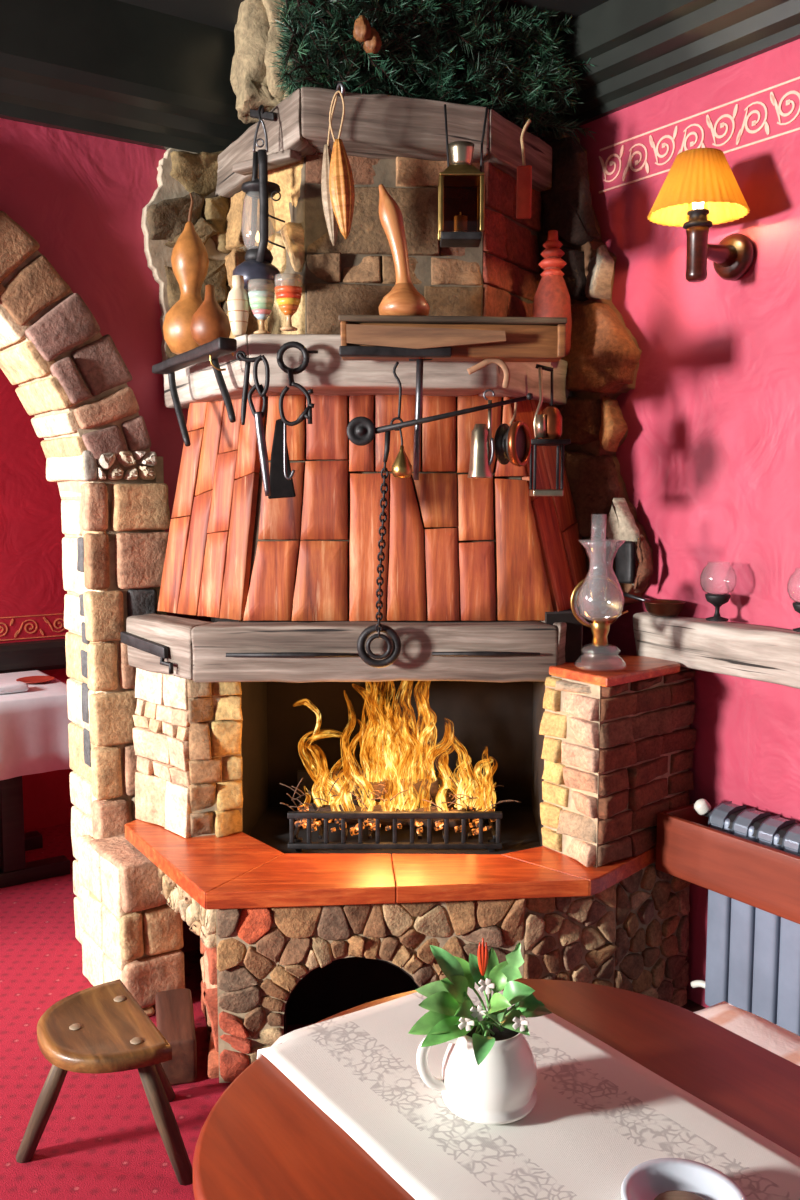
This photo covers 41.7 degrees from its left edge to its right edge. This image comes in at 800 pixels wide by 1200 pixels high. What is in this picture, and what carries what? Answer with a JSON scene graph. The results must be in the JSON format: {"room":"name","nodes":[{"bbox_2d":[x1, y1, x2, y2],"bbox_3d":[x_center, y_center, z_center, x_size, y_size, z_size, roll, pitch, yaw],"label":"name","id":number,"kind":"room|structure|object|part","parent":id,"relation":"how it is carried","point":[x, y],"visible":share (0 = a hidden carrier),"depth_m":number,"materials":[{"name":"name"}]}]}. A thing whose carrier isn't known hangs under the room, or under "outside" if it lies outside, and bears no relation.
{"room":"restaurant dining room","nodes":[
{"label":"restaurant dining room","id":0,"kind":"room"},
{"bbox_2d":[0,369,72,830],"bbox_3d":[-2.959,-0.359,3.896,5.500,3.000,0.200,-4,7,-35],"label":"wall","id":1,"kind":"structure","parent":0,"point":[31,558],"depth_m":4.70,"materials":[{"name":"red paint"}]},
{"bbox_2d":[0,638,65,673],"bbox_3d":[-2.597,0.322,4.061,4.600,0.130,0.060,-4,7,-35],"label":"trim","id":2,"kind":"structure","parent":1,"relation":"attached to","point":[41,655],"depth_m":4.69,"materials":[{"name":"black wood"}]},
{"bbox_2d":[0,613,65,640],"bbox_3d":[-2.615,0.191,4.070,3.803,0.104,0.004,-4,7,-35],"label":"trim","id":3,"kind":"structure","parent":1,"relation":"attached to","point":[44,618],"depth_m":4.73,"materials":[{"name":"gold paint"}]},
{"bbox_2d":[0,118,210,951],"bbox_3d":[-2.026,-0.228,2.651,5.200,3.000,0.280,-4,7,-35],"label":"wall","id":4,"kind":"structure","parent":0,"point":[82,198],"depth_m":3.18,"materials":[{"name":"pink paint"}]},
{"bbox_2d":[0,0,256,152],"bbox_3d":[-1.953,-1.476,2.325,5.100,0.350,0.122,-4,7,-35],"label":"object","id":5,"kind":"structure","parent":4,"relation":"attached to","point":[116,70],"depth_m":3.06,"materials":[{"name":"paint"}]},
{"bbox_2d":[0,823,312,1199],"bbox_3d":[-1.150,1.330,2.654,8.700,0.100,10.000,0,6,0],"label":"floor","id":6,"kind":"structure","parent":0,"point":[101,1139],"depth_m":2.72,"materials":[{"name":"carpet"}]},
{"bbox_2d":[0,776,69,887],"bbox_3d":[-2.204,0.772,3.919,1.830,0.745,0.580,-4,7,-35],"label":"trestle table","id":7,"kind":"object","parent":6,"relation":"on","point":[14,870],"visible":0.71,"depth_m":4.12,"materials":[{"name":"black wood"}]},
{"bbox_3d":[-1.536,0.738,4.125,0.085,0.649,0.080,-4,7,-35],"label":"leg","id":8,"kind":"part","parent":7,"relation":"part of","materials":[{"name":"black wood"}]},
{"bbox_3d":[-2.272,1.097,4.113,1.700,0.058,0.080,-4,7,-35],"label":"foot rail","id":9,"kind":"part","parent":7,"relation":"part of","materials":[{"name":"black wood"}]},
{"bbox_3d":[-2.055,1.130,3.803,1.700,0.058,0.080,-4,7,-35],"label":"foot rail","id":10,"kind":"part","parent":7,"relation":"part of","materials":[{"name":"black wood"}]},
{"bbox_2d":[0,670,71,780],"bbox_3d":[-2.205,0.539,3.893,1.969,0.293,0.723,-4,7,-35],"label":"tablecloth","id":11,"kind":"object","parent":7,"relation":"on","point":[34,739],"visible":0.59,"depth_m":4.05,"materials":[{"name":"white fabric"}]},
{"bbox_2d":[0,680,27,694],"bbox_3d":[-1.551,0.346,4.150,0.140,0.037,0.104,-4,7,-34],"label":"folded napkin","id":12,"kind":"object","parent":11,"relation":"on","point":[9,687],"visible":1,"depth_m":4.12,"materials":[{"name":"white fabric"}]},
{"bbox_2d":[16,676,54,683],"bbox_3d":[-1.515,0.335,4.368,0.156,0.013,0.156,0,6,0],"label":"plate","id":13,"kind":"object","parent":11,"relation":"on","point":[30,679],"visible":0.89,"depth_m":4.39,"materials":[{"name":"ceramic"}]},
{"bbox_2d":[0,211,185,1015],"bbox_3d":[-1.731,-0.019,2.699,2.378,2.581,0.686,-4,7,-34],"label":"stone arch","id":14,"kind":"object","parent":6,"relation":"on","point":[73,378],"visible":0.84,"depth_m":3.20,"materials":[{"name":"stone"}]},
{"bbox_2d":[16,979,192,1185],"bbox_3d":[-0.618,1.111,2.387,0.407,0.409,0.468,-4,7,-36],"label":"stool","id":15,"kind":"object","parent":6,"relation":"on","point":[102,1028],"visible":1,"depth_m":2.28,"materials":[{"name":"brown wood"}]},
{"bbox_3d":[-0.797,1.130,2.368,0.233,0.373,0.042,5,8,38],"label":"leg","id":16,"kind":"part","parent":15,"relation":"part of","materials":[{"name":"brown wood"}]},
{"bbox_3d":[-0.664,0.935,2.277,0.225,0.036,0.359,-4,7,-32],"label":"seat","id":17,"kind":"part","parent":15,"relation":"part of","materials":[{"name":"brown wood"}]},
{"bbox_3d":[-0.615,1.111,2.557,0.042,0.375,0.264,1,6,10],"label":"leg","id":18,"kind":"part","parent":15,"relation":"part of","materials":[{"name":"brown wood"}]},
{"bbox_3d":[-0.514,1.137,2.300,0.041,0.368,0.159,4,7,34],"label":"leg","id":19,"kind":"part","parent":15,"relation":"part of","materials":[{"name":"brown wood"}]},
{"bbox_2d":[155,988,196,1084],"bbox_3d":[-0.616,1.193,2.880,0.106,0.128,0.306,-1,6,-14],"label":"wooden block","id":20,"kind":"object","parent":6,"relation":"on","point":[174,1009],"visible":0.78,"depth_m":2.79,"materials":[{"name":"brown wood"}]},
{"bbox_2d":[120,0,696,1082],"bbox_3d":[-0.015,-0.321,3.118,1.431,3.088,1.329,-4,7,-31],"label":"fireplace","id":21,"kind":"object","parent":6,"relation":"on","point":[480,576],"depth_m":3.01,"materials":[{"name":"stone"}]},
{"bbox_2d":[163,193,208,354],"bbox_3d":[-0.623,-0.964,3.119,0.168,0.476,0.168,0,6,0],"label":"gourd","id":22,"kind":"object","parent":21,"relation":"on","point":[189,258],"visible":0.81,"depth_m":3.08,"materials":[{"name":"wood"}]},
{"bbox_2d":[152,338,236,446],"bbox_3d":[-0.555,-0.550,2.850,0.072,0.255,0.511,-4,7,-32],"label":"trivet","id":23,"kind":"object","parent":21,"relation":"hanging from","point":[213,349],"visible":1,"depth_m":2.77,"materials":[{"name":"black metal"}]},
{"bbox_3d":[-0.633,-0.555,3.007,0.020,0.234,0.135,-4,7,-33],"label":"leg","id":24,"kind":"part","parent":23,"relation":"part of","materials":[{"name":"metal"}]},
{"bbox_3d":[-0.563,-0.655,2.834,0.053,0.042,0.511,-4,7,-32],"label":"plate","id":25,"kind":"part","parent":23,"relation":"part of","materials":[{"name":"metal"}]},
{"bbox_3d":[-0.464,-0.556,2.749,0.020,0.189,0.151,-4,7,-30],"label":"leg","id":26,"kind":"part","parent":23,"relation":"part of","materials":[{"name":"metal"}]},
{"bbox_2d":[190,284,230,345],"bbox_3d":[-0.538,-0.807,2.981,0.116,0.175,0.116,0,6,0],"label":"bottle","id":27,"kind":"object","parent":21,"relation":"on","point":[209,322],"visible":0.77,"depth_m":2.95,"materials":[{"name":"ceramic"}]},
{"bbox_2d":[227,275,249,335],"bbox_3d":[-0.422,-0.769,2.744,0.062,0.150,0.062,0,6,0],"label":"bottle vase","id":28,"kind":"object","parent":21,"relation":"on","point":[238,304],"visible":1,"depth_m":2.73,"materials":[{"name":"beige ceramic"}]},
{"bbox_2d":[236,351,270,495],"bbox_3d":[-0.367,-0.444,2.646,0.086,0.363,0.028,2,6,17],"label":"tongs","id":29,"kind":"object","parent":21,"relation":"hanging from","point":[260,433],"visible":1,"depth_m":2.63,"materials":[{"name":"metal"}]},
{"bbox_3d":[-0.354,-0.532,2.630,0.058,0.162,0.017,0,6,0],"label":"loop handle","id":30,"kind":"part","parent":29,"relation":"part of","materials":[{"name":"metal"}]},
{"bbox_2d":[247,280,274,334],"bbox_3d":[-0.361,-0.763,2.740,0.072,0.134,0.072,0,6,0],"label":"goblet","id":31,"kind":"object","parent":21,"relation":"on","point":[261,302],"visible":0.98,"depth_m":2.72,"materials":[{"name":"beige ceramic"}]},
{"bbox_2d":[248,291,274,319],"bbox_3d":[-0.361,-0.766,2.740,0.071,0.068,0.071,0,6,0],"label":"bowl","id":32,"kind":"object","parent":31,"relation":"on","point":[261,302],"depth_m":2.72,"materials":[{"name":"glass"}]},
{"bbox_3d":[-0.361,-0.714,2.745,0.044,0.036,0.044,0,6,0],"label":"stem","id":33,"kind":"part","parent":31,"relation":"part of","materials":[{"name":"beige ceramic"}]},
{"bbox_2d":[250,105,273,120],"bbox_3d":[-0.381,-1.344,2.921,0.052,0.076,0.143,-2,6,-18],"label":"hook","id":34,"kind":"object","parent":21,"relation":"attached to","point":[260,113],"visible":1,"depth_m":2.91,"materials":[{"name":"metal"}]},
{"bbox_2d":[232,119,284,292],"bbox_3d":[-0.396,-1.083,2.882,0.136,0.452,0.137,-2,6,-21],"label":"hurricane lantern","id":35,"kind":"object","parent":34,"relation":"hanging from","point":[257,268],"visible":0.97,"depth_m":2.85,"materials":[{"name":"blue metal"}]},
{"bbox_3d":[-0.396,-0.895,2.902,0.136,0.075,0.136,0,6,0],"label":"fuel tank","id":36,"kind":"part","parent":35,"relation":"part of","materials":[{"name":"metal"}]},
{"bbox_3d":[-0.389,-1.038,2.887,0.096,0.152,0.096,0,6,0],"label":"globe","id":37,"kind":"part","parent":35,"relation":"part of","materials":[{"name":"clear glass"}]},
{"bbox_3d":[-0.389,-0.950,2.897,0.080,0.040,0.080,0,6,0],"label":"burner","id":38,"kind":"part","parent":35,"relation":"part of","materials":[{"name":"metal"}]},
{"bbox_2d":[268,419,295,498],"bbox_3d":[-0.307,-0.366,2.723,0.073,0.207,0.020,0,6,0],"label":"sheath","id":39,"kind":"object","parent":21,"relation":"hanging from","point":[280,487],"visible":0.79,"depth_m":2.72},
{"bbox_2d":[274,275,302,330],"bbox_3d":[-0.284,-0.757,2.678,0.072,0.134,0.072,0,6,0],"label":"goblet","id":40,"kind":"object","parent":21,"relation":"on","point":[288,298],"visible":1,"depth_m":2.66,"materials":[{"name":"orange ceramic"}]},
{"bbox_2d":[275,286,301,315],"bbox_3d":[-0.284,-0.760,2.678,0.071,0.068,0.071,0,6,0],"label":"bowl","id":41,"kind":"object","parent":40,"relation":"on","point":[288,298],"depth_m":2.65,"materials":[{"name":"ceramic"}]},
{"bbox_3d":[-0.284,-0.708,2.683,0.044,0.036,0.044,0,6,0],"label":"stem","id":42,"kind":"part","parent":40,"relation":"part of","materials":[{"name":"glass"}]},
{"bbox_2d":[277,341,317,479],"bbox_3d":[-0.262,-0.481,2.664,0.105,0.351,0.059,0,6,0],"label":"shackle","id":43,"kind":"object","parent":21,"relation":"hanging from","point":[307,413],"visible":1,"depth_m":2.66,"materials":[{"name":"metal"}]},
{"bbox_2d":[336,82,344,97],"bbox_3d":[-0.162,-1.344,2.782,0.020,0.039,0.069,-2,6,-16],"label":"hook","id":44,"kind":"object","parent":21,"relation":"attached to","point":[340,84],"visible":0.85,"depth_m":2.76,"materials":[{"name":"metal"}]},
{"bbox_2d":[321,96,337,245],"bbox_3d":[-0.186,-1.142,2.801,0.048,0.385,0.046,0,6,0],"label":"corn cob","id":45,"kind":"object","parent":44,"relation":"hanging from","point":[332,225],"visible":0.74,"depth_m":2.79,"materials":[{"name":"beige plant"}]},
{"bbox_3d":[-0.179,-1.269,2.783,0.030,0.128,0.006,0,6,0],"label":"cord","id":46,"kind":"part","parent":45,"relation":"part of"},
{"bbox_2d":[329,90,354,238],"bbox_3d":[-0.153,-1.140,2.756,0.068,0.374,0.065,0,6,0],"label":"corn cob","id":47,"kind":"object","parent":44,"relation":"hanging from","point":[341,182],"visible":1,"depth_m":2.74,"materials":[{"name":"beige plant"}]},
{"bbox_3d":[-0.164,-1.261,2.738,0.042,0.129,0.006,0,6,0],"label":"cord","id":48,"kind":"part","parent":47,"relation":"part of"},
{"bbox_2d":[164,333,571,407],"bbox_3d":[-0.094,-0.655,3.074,1.295,0.147,0.750,0,6,0],"label":"mantel shelf","id":49,"kind":"object","parent":21,"relation":"attached to","point":[333,380],"depth_m":2.79,"materials":[{"name":"wood"}]},
{"bbox_2d":[309,803,468,828],"bbox_3d":[-0.033,0.644,3.136,0.482,0.068,0.068,1,6,7],"label":"log","id":50,"kind":"object","parent":21,"relation":"on","point":[384,822],"visible":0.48,"depth_m":3.12,"materials":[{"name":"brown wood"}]},
{"bbox_2d":[344,777,441,801],"bbox_3d":[-0.021,0.573,3.186,0.297,0.080,0.069,1,6,8],"label":"log","id":51,"kind":"object","parent":50,"relation":"on","point":[435,787],"visible":0.46,"depth_m":3.16,"materials":[{"name":"brown wood"}]},
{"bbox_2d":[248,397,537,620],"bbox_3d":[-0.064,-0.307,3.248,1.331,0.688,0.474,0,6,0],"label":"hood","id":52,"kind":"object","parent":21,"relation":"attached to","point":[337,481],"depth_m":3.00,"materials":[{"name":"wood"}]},
{"bbox_3d":[-0.015,0.641,3.200,0.623,0.163,0.320,0,6,0],"label":"fire grate","id":53,"kind":"part","parent":21,"relation":"part of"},
{"bbox_2d":[294,799,495,835],"bbox_3d":[-0.013,0.652,3.196,0.622,0.053,0.269,0,6,0],"label":"embers","id":54,"kind":"object","parent":21,"relation":"on","point":[370,823],"visible":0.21,"depth_m":3.10,"materials":[{"name":"orange"}]},
{"bbox_2d":[279,777,520,821],"bbox_3d":[-0.004,0.581,3.114,0.726,0.132,0.183,0,6,0],"label":"kindling","id":55,"kind":"object","parent":54,"relation":"on","point":[296,788],"visible":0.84,"depth_m":3.10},
{"bbox_3d":[-0.015,0.669,3.052,0.623,0.108,0.020,0,6,0],"label":"rail","id":56,"kind":"part","parent":21,"relation":"part of","materials":[{"name":"metal"}]},
{"bbox_2d":[298,685,496,810],"bbox_3d":[-0.012,0.440,3.155,0.619,0.477,0.218,0,6,0],"label":"fire","id":57,"kind":"object","parent":21,"relation":"in","point":[425,755],"visible":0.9,"depth_m":3.15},
{"bbox_2d":[327,788,475,810],"bbox_3d":[0.008,0.628,3.279,0.467,0.081,0.080,0,6,2],"label":"log","id":58,"kind":"object","parent":21,"relation":"on","point":[355,802],"visible":0.02,"depth_m":3.25,"materials":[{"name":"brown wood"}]},
{"bbox_2d":[267,0,595,146],"bbox_3d":[0.092,-1.524,3.071,1.091,0.401,0.421,-3,7,-24],"label":"pine garland","id":59,"kind":"object","parent":21,"relation":"on","point":[319,28],"visible":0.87,"depth_m":2.96,"materials":[{"name":"green plant"}]},
{"bbox_2d":[347,362,532,667],"bbox_3d":[0.099,-0.201,2.734,0.462,0.804,0.252,0,6,0],"label":"steelyard balance","id":60,"kind":"object","parent":21,"relation":"hanging from","point":[361,431],"visible":1,"depth_m":2.61,"materials":[{"name":"metal"}]},
{"bbox_3d":[-0.050,-0.123,2.749,0.023,0.479,0.217,-1,6,-6],"label":"chain","id":61,"kind":"part","parent":60,"relation":"part of","materials":[{"name":"metal"}]},
{"bbox_2d":[467,389,494,477],"bbox_3d":[0.203,-0.416,2.631,0.067,0.220,0.063,0,6,0],"label":"jug","id":62,"kind":"object","parent":60,"relation":"hanging from","point":[482,442],"visible":1,"depth_m":2.62,"materials":[{"name":"metal"}]},
{"bbox_3d":[0.224,-0.370,2.621,0.023,0.069,0.008,0,6,0],"label":"handle","id":63,"kind":"part","parent":62,"relation":"part of","materials":[{"name":"metal"}]},
{"bbox_2d":[407,788,484,805],"bbox_3d":[0.139,0.598,3.206,0.253,0.074,0.062,-1,6,-13],"label":"log","id":64,"kind":"object","parent":21,"relation":"on","point":[447,791],"visible":0.27,"depth_m":3.19,"materials":[{"name":"brown wood"}]},
{"bbox_2d":[339,315,566,361],"bbox_3d":[0.134,-0.654,2.630,0.576,0.100,0.145,-1,6,-5],"label":"wooden shelf","id":65,"kind":"object","parent":21,"relation":"attached to","point":[362,337],"visible":1,"depth_m":2.58,"materials":[{"name":"brown wood"}]},
{"bbox_2d":[378,184,429,315],"bbox_3d":[0.010,-0.866,2.614,0.128,0.327,0.128,0,6,0],"label":"gourd","id":66,"kind":"object","parent":65,"relation":"on","point":[403,299],"visible":0.94,"depth_m":2.59,"materials":[{"name":"brown plant"}]},
{"bbox_2d":[409,359,431,479],"bbox_3d":[0.052,-0.464,2.666,0.059,0.317,0.018,0,6,0],"label":"poker","id":67,"kind":"object","parent":65,"relation":"hanging from","point":[419,362],"visible":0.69,"depth_m":2.66,"materials":[{"name":"metal"}]},
{"bbox_3d":[0.133,-0.697,2.639,0.576,0.017,0.119,-1,6,-5],"label":"lid","id":68,"kind":"part","parent":65,"relation":"part of","materials":[{"name":"brown wood"}]},
{"bbox_2d":[467,359,509,387],"bbox_3d":[0.223,-0.575,2.655,0.110,0.079,0.007,0,6,0],"label":"strap","id":69,"kind":"object","parent":65,"relation":"hanging from","point":[484,363],"visible":0.99,"depth_m":2.65,"materials":[{"name":"leather"}]},
{"bbox_2d":[494,402,530,466],"bbox_3d":[0.274,-0.425,2.674,0.086,0.172,0.116,3,7,29],"label":"pulley","id":70,"kind":"object","parent":65,"relation":"hanging from","point":[512,443],"visible":0.97,"depth_m":2.65,"materials":[{"name":"metal"}]},
{"bbox_2d":[438,104,487,246],"bbox_3d":[0.173,-1.156,2.838,0.137,0.375,0.119,0,6,0],"label":"lantern","id":71,"kind":"object","parent":21,"relation":"hanging from","point":[461,186],"visible":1,"depth_m":2.80,"materials":[{"name":"metal"}]},
{"bbox_3d":[0.111,-1.066,2.894,0.012,0.144,0.012,0,6,0],"label":"corner post","id":72,"kind":"part","parent":71,"relation":"part of","materials":[{"name":"gold metal"}]},
{"bbox_3d":[0.111,-1.055,2.795,0.012,0.144,0.012,0,6,0],"label":"corner post","id":73,"kind":"part","parent":71,"relation":"part of","materials":[{"name":"gold metal"}]},
{"bbox_3d":[0.165,-1.055,2.795,0.100,0.144,0.002,0,6,0],"label":"pane","id":74,"kind":"part","parent":71,"relation":"part of","materials":[{"name":"clear glass"}]},
{"bbox_3d":[0.218,-1.055,2.795,0.012,0.144,0.012,0,6,0],"label":"corner post","id":75,"kind":"part","parent":71,"relation":"part of","materials":[{"name":"gold metal"}]},
{"bbox_2d":[516,119,531,218],"bbox_3d":[0.351,-1.215,2.961,0.046,0.273,0.026,0,6,0],"label":"tag","id":76,"kind":"object","parent":21,"relation":"hanging from","point":[524,172],"visible":1,"depth_m":2.96,"materials":[{"name":"red paint"}]},
{"bbox_3d":[0.354,-1.288,2.957,0.030,0.127,0.010,0,6,0],"label":"cord","id":77,"kind":"part","parent":76,"relation":"part of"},
{"bbox_2d":[535,364,553,404],"bbox_3d":[0.404,-0.602,2.933,0.052,0.113,0.012,0,6,0],"label":"hook","id":78,"kind":"object","parent":21,"relation":"hanging from","point":[546,368],"visible":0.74,"depth_m":2.93,"materials":[{"name":"metal"}]},
{"bbox_2d":[529,367,570,495],"bbox_3d":[0.401,-0.455,2.834,0.105,0.347,0.108,0,6,0],"label":"lantern","id":79,"kind":"object","parent":21,"relation":"hanging from","point":[547,426],"visible":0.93,"depth_m":2.80,"materials":[{"name":"grey metal"}]},
{"bbox_3d":[0.360,-0.363,2.884,0.008,0.120,0.008,0,6,0],"label":"post","id":80,"kind":"part","parent":79,"relation":"part of","materials":[{"name":"metal"}]},
{"bbox_3d":[0.360,-0.355,2.802,0.008,0.120,0.008,0,6,0],"label":"post","id":81,"kind":"part","parent":79,"relation":"part of","materials":[{"name":"metal"}]},
{"bbox_3d":[0.433,-0.363,2.884,0.008,0.120,0.008,0,6,0],"label":"post","id":82,"kind":"part","parent":79,"relation":"part of","materials":[{"name":"metal"}]},
{"bbox_3d":[0.433,-0.355,2.802,0.008,0.120,0.008,0,6,0],"label":"post","id":83,"kind":"part","parent":79,"relation":"part of","materials":[{"name":"metal"}]},
{"bbox_2d":[532,230,571,355],"bbox_3d":[0.454,-0.915,3.131,0.119,0.362,0.119,0,6,0],"label":"bottle","id":84,"kind":"object","parent":21,"relation":"on","point":[552,297],"visible":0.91,"depth_m":3.10,"materials":[{"name":"ceramic"}]},
{"bbox_2d":[570,514,627,670],"bbox_3d":[0.549,-0.025,2.858,0.149,0.416,0.165,0,6,0],"label":"oil lamp","id":85,"kind":"object","parent":21,"relation":"on","point":[600,626],"visible":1,"depth_m":2.86,"materials":[{"name":"clear glass"}]},
{"bbox_3d":[0.545,0.086,2.857,0.054,0.074,0.054,0,6,0],"label":"burner","id":86,"kind":"part","parent":85,"relation":"part of","materials":[{"name":"gold metal"}]},
{"bbox_3d":[0.544,-0.051,2.843,0.130,0.223,0.130,0,6,0],"label":"globe","id":87,"kind":"part","parent":85,"relation":"part of","materials":[{"name":"clear glass"}]},
{"bbox_3d":[0.566,0.064,2.874,0.049,0.080,0.113,-5,8,-39],"label":"wick knob","id":88,"kind":"part","parent":85,"relation":"part of","materials":[{"name":"gold metal"}]},
{"bbox_2d":[615,540,634,583],"bbox_3d":[0.676,-0.114,3.152,0.025,0.130,0.071,-4,7,-34],"label":"plate","id":89,"kind":"object","parent":21,"relation":"attached to","point":[625,555],"visible":0.93,"depth_m":3.13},
{"bbox_2d":[193,979,799,1199],"bbox_3d":[0.401,1.073,1.033,0.816,0.751,1.613,-4,7,-35],"label":"dining table","id":90,"kind":"object","parent":6,"relation":"on","point":[263,1138],"visible":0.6,"depth_m":1.38,"materials":[{"name":"brown wood"}]},
{"bbox_2d":[257,982,799,1199],"bbox_3d":[0.372,0.702,1.044,0.421,0.027,1.455,-4,7,-35],"label":"table runner","id":91,"kind":"object","parent":90,"relation":"on","point":[598,1114],"visible":0.71,"depth_m":1.33,"materials":[{"name":"fabric"}]},
{"bbox_2d":[408,938,551,1124],"bbox_3d":[0.094,0.543,1.355,0.163,0.220,0.155,3,7,27],"label":"jug","id":92,"kind":"object","parent":91,"relation":"on","point":[489,1068],"visible":1,"depth_m":1.33,"materials":[{"name":"white ceramic"}]},
{"bbox_3d":[0.048,0.592,1.346,0.056,0.083,0.009,-1,6,-14],"label":"handle","id":93,"kind":"part","parent":92,"relation":"part of","materials":[{"name":"white ceramic"}]},
{"bbox_3d":[0.110,0.532,1.353,0.061,0.064,0.065,3,7,27],"label":"stem","id":94,"kind":"part","parent":92,"relation":"part of","materials":[{"name":"green plant"}]},
{"bbox_2d":[621,1158,746,1199],"bbox_3d":[0.309,0.661,1.139,0.136,0.030,0.136,0,6,0],"label":"dish","id":95,"kind":"object","parent":91,"relation":"on","point":[660,1178],"visible":1,"depth_m":1.18,"materials":[{"name":"white ceramic"}]},
{"bbox_3d":[0.927,1.165,1.731,0.992,0.421,1.213,0,6,0],"label":"bench","id":96,"kind":"object","parent":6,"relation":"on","visible":0},
{"bbox_2d":[693,1001,799,1065],"bbox_3d":[0.916,0.937,1.724,0.374,0.033,1.220,-4,7,-35],"label":"seat pad","id":97,"kind":"object","parent":96,"relation":"on","point":[760,1031],"visible":0.2,"depth_m":2.16,"materials":[{"name":"fabric"}]},
{"bbox_2d":[117,0,608,53],"bbox_3d":[-1.150,-1.771,2.981,8.700,0.100,8.700,0,6,0],"label":"ceiling","id":98,"kind":"structure","parent":0,"point":[215,13],"depth_m":3.07,"materials":[{"name":"paint"}]},
{"bbox_2d":[567,39,799,1007],"bbox_3d":[0.698,-0.313,3.459,0.200,3.000,6.300,-4,7,-35],"label":"wall","id":99,"kind":"structure","parent":0,"point":[708,458],"depth_m":2.98,"materials":[{"name":"pink paint"}]},
{"bbox_2d":[495,0,799,131],"bbox_3d":[1.271,-1.514,2.203,0.144,0.250,3.800,-4,7,-35],"label":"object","id":100,"kind":"structure","parent":99,"relation":"attached to","point":[638,51],"depth_m":2.96,"materials":[{"name":"paint"}]},
{"bbox_2d":[599,76,799,193],"bbox_3d":[1.368,-1.227,2.216,0.004,0.133,2.613,-4,7,-35],"label":"trim","id":101,"kind":"structure","parent":99,"relation":"attached to","point":[774,102],"depth_m":2.94,"materials":[{"name":"paint"}]},
{"bbox_2d":[647,148,753,281],"bbox_3d":[0.806,-1.003,2.772,0.318,0.320,0.260,-4,7,-35],"label":"wall sconce","id":102,"kind":"object","parent":99,"relation":"attached to","point":[700,191],"visible":1,"depth_m":2.74,"materials":[{"name":"cloth"},{"name":"dark polished wood"},{"name":"aged brass"}]},
{"bbox_3d":[0.782,-1.085,2.747,0.260,0.152,0.260,0,6,0],"label":"lamp shade","id":103,"kind":"part","parent":102,"relation":"part of","materials":[{"name":"fabric"}]},
{"bbox_3d":[0.782,-1.056,2.750,0.034,0.075,0.034,0,6,0],"label":"bulb","id":104,"kind":"part","parent":102,"relation":"part of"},
{"bbox_3d":[0.839,-0.932,2.813,0.151,0.059,0.060,-5,8,-41],"label":"arm","id":105,"kind":"part","parent":102,"relation":"part of","materials":[{"name":"brown wood"}]},
{"bbox_3d":[0.910,-0.938,2.871,0.042,0.124,0.124,-4,7,-35],"label":"wall plate","id":106,"kind":"part","parent":102,"relation":"part of","materials":[{"name":"brown wood"}]},
{"bbox_2d":[633,613,799,687],"bbox_3d":[1.463,0.219,2.134,0.132,0.167,2.578,-4,7,-34],"label":"shelf","id":107,"kind":"object","parent":99,"relation":"attached to","point":[730,647],"visible":0.88,"depth_m":2.88,"materials":[{"name":"wood"}]},
{"bbox_2d":[623,592,685,616],"bbox_3d":[0.741,0.014,3.102,0.203,0.056,0.124,3,7,29],"label":"copper pan","id":108,"kind":"object","parent":107,"relation":"on","point":[655,607],"visible":0.99,"depth_m":3.05,"materials":[{"name":"metal"}]},
{"bbox_3d":[0.714,-0.007,3.163,0.015,0.027,0.098,-5,8,-41],"label":"handle","id":109,"kind":"part","parent":108,"relation":"part of","materials":[{"name":"metal"}]},
{"bbox_2d":[643,599,685,616],"bbox_3d":[0.776,0.024,3.083,0.124,0.040,0.124,0,6,0],"label":"bowl","id":110,"kind":"object","parent":108,"relation":"on","point":[655,607],"depth_m":3.05,"materials":[{"name":"brown wood"}]},
{"bbox_2d":[700,561,736,621],"bbox_3d":[0.879,-0.025,2.903,0.098,0.162,0.098,0,6,0],"label":"glass","id":111,"kind":"object","parent":107,"relation":"on","point":[717,600],"visible":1,"depth_m":2.89,"materials":[{"name":"glass"}]},
{"bbox_2d":[705,593,730,621],"bbox_3d":[0.879,0.020,2.908,0.068,0.072,0.068,0,6,0],"label":"cup","id":112,"kind":"object","parent":111,"relation":"on","point":[717,600],"depth_m":2.89,"materials":[{"name":"metal"}]},
{"bbox_3d":[0.879,-0.060,2.899,0.098,0.090,0.098,0,6,0],"label":"globe","id":113,"kind":"part","parent":111,"relation":"part of","materials":[{"name":"clear glass"}]},
{"bbox_2d":[787,567,799,631],"bbox_3d":[1.037,-0.001,2.677,0.098,0.162,0.098,0,6,0],"label":"glass","id":114,"kind":"object","parent":107,"relation":"on","point":[796,604],"visible":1,"depth_m":2.68,"materials":[{"name":"glass"}]},
{"bbox_3d":[1.037,-0.037,2.673,0.098,0.090,0.098,0,6,0],"label":"globe","id":115,"kind":"part","parent":114,"relation":"part of","materials":[{"name":"clear glass"}]},
{"bbox_2d":[792,602,799,631],"bbox_3d":[1.037,0.044,2.682,0.068,0.072,0.068,0,6,0],"label":"cup","id":116,"kind":"object","parent":114,"relation":"on","point":[796,605],"depth_m":2.67,"materials":[{"name":"metal"}]},
{"bbox_2d":[656,803,799,923],"bbox_3d":[1.182,0.735,2.512,0.203,0.167,1.300,-4,7,-35],"label":"radiator cover","id":117,"kind":"object","parent":99,"relation":"attached to","point":[760,876],"visible":0.89,"depth_m":2.79,"materials":[{"name":"wood"}]},
{"bbox_2d":[682,999,704,1011],"bbox_3d":[0.858,1.253,2.848,0.420,0.012,2.250,-4,7,-35],"label":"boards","id":118,"kind":"object","parent":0,"point":[690,1005],"depth_m":3.14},
{"bbox_2d":[691,799,799,1035],"bbox_3d":[1.066,0.921,2.754,0.143,0.669,0.705,-4,7,-35],"label":"radiator","id":119,"kind":"object","parent":118,"relation":"on","point":[753,953],"visible":0.71,"depth_m":2.82,"materials":[{"name":"metal"}]},
{"bbox_3d":[0.857,0.587,2.977,0.048,0.047,0.043,0,6,0],"label":"valve knob","id":120,"kind":"part","parent":119,"relation":"part of","materials":[{"name":"white plastic"}]}
]}

